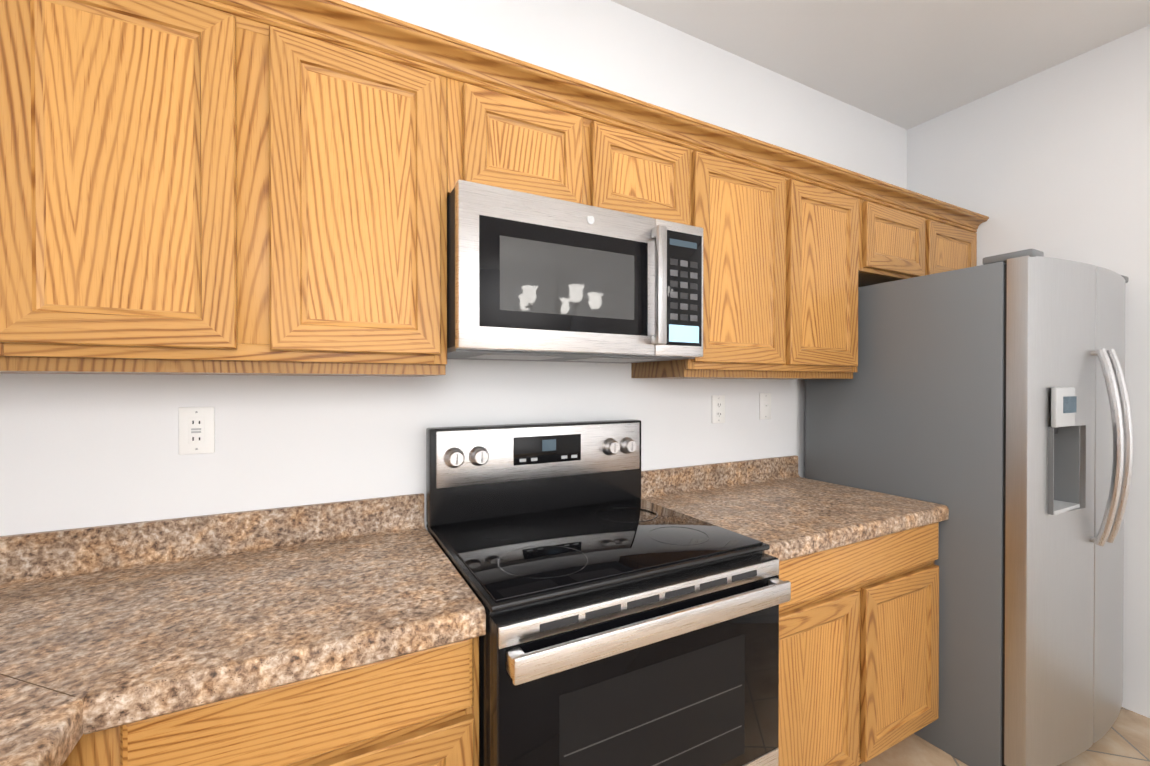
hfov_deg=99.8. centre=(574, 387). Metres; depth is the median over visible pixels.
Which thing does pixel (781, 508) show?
countertop
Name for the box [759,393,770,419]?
outlet
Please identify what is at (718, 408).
electrical outlet
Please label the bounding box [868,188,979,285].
upper cabinet
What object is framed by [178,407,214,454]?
electrical outlet
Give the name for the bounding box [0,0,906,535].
wall
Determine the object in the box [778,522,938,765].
base cabinet
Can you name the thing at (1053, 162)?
wall
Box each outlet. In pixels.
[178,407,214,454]
[712,395,724,422]
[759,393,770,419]
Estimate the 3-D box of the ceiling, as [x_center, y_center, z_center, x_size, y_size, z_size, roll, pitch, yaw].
[1.339,-1.489,-0.374,4.065,0.100,5.200,0,0,-28]
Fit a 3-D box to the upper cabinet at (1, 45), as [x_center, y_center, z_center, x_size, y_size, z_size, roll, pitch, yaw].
[-1.267,-0.415,0.886,0.427,0.770,0.344,0,0,-28]
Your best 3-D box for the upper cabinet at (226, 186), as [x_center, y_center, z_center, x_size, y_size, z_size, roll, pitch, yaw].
[-0.768,-0.416,1.149,0.854,0.770,0.344,0,0,-28]
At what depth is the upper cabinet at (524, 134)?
1.35 m
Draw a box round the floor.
[858,707,1149,765]
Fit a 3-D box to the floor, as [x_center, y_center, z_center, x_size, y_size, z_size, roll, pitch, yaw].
[1.339,1.391,-0.358,4.065,0.100,5.200,0,0,-28]
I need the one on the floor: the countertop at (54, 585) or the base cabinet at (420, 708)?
the base cabinet at (420, 708)
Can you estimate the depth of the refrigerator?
1.67 m
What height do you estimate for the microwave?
0.400 m
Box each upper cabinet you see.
[0,0,455,376]
[0,44,3,373]
[456,56,699,226]
[631,132,867,378]
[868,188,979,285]
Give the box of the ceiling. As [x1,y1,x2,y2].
[611,0,1149,129]
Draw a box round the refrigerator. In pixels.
[805,249,1132,765]
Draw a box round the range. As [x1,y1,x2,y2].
[426,419,790,765]
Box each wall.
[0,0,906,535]
[907,25,1149,717]
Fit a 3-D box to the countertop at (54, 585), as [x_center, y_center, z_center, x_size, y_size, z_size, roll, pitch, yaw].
[-0.647,0.413,-0.068,0.629,0.151,2.619,0,0,-28]
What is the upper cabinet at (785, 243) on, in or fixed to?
attached to the wall at (84, 450)
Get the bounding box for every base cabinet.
[62,722,137,765]
[138,637,478,765]
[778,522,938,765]
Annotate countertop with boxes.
[0,517,187,765]
[96,493,485,731]
[641,455,948,561]
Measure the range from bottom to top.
1.208 m
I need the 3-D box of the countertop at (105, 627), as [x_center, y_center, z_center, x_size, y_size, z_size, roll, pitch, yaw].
[-0.577,0.407,1.089,0.574,0.151,0.639,0,0,-28]
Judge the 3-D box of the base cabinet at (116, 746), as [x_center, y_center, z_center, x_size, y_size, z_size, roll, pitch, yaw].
[-0.715,0.907,0.113,0.671,0.864,1.082,0,0,-28]
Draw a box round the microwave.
[447,180,702,362]

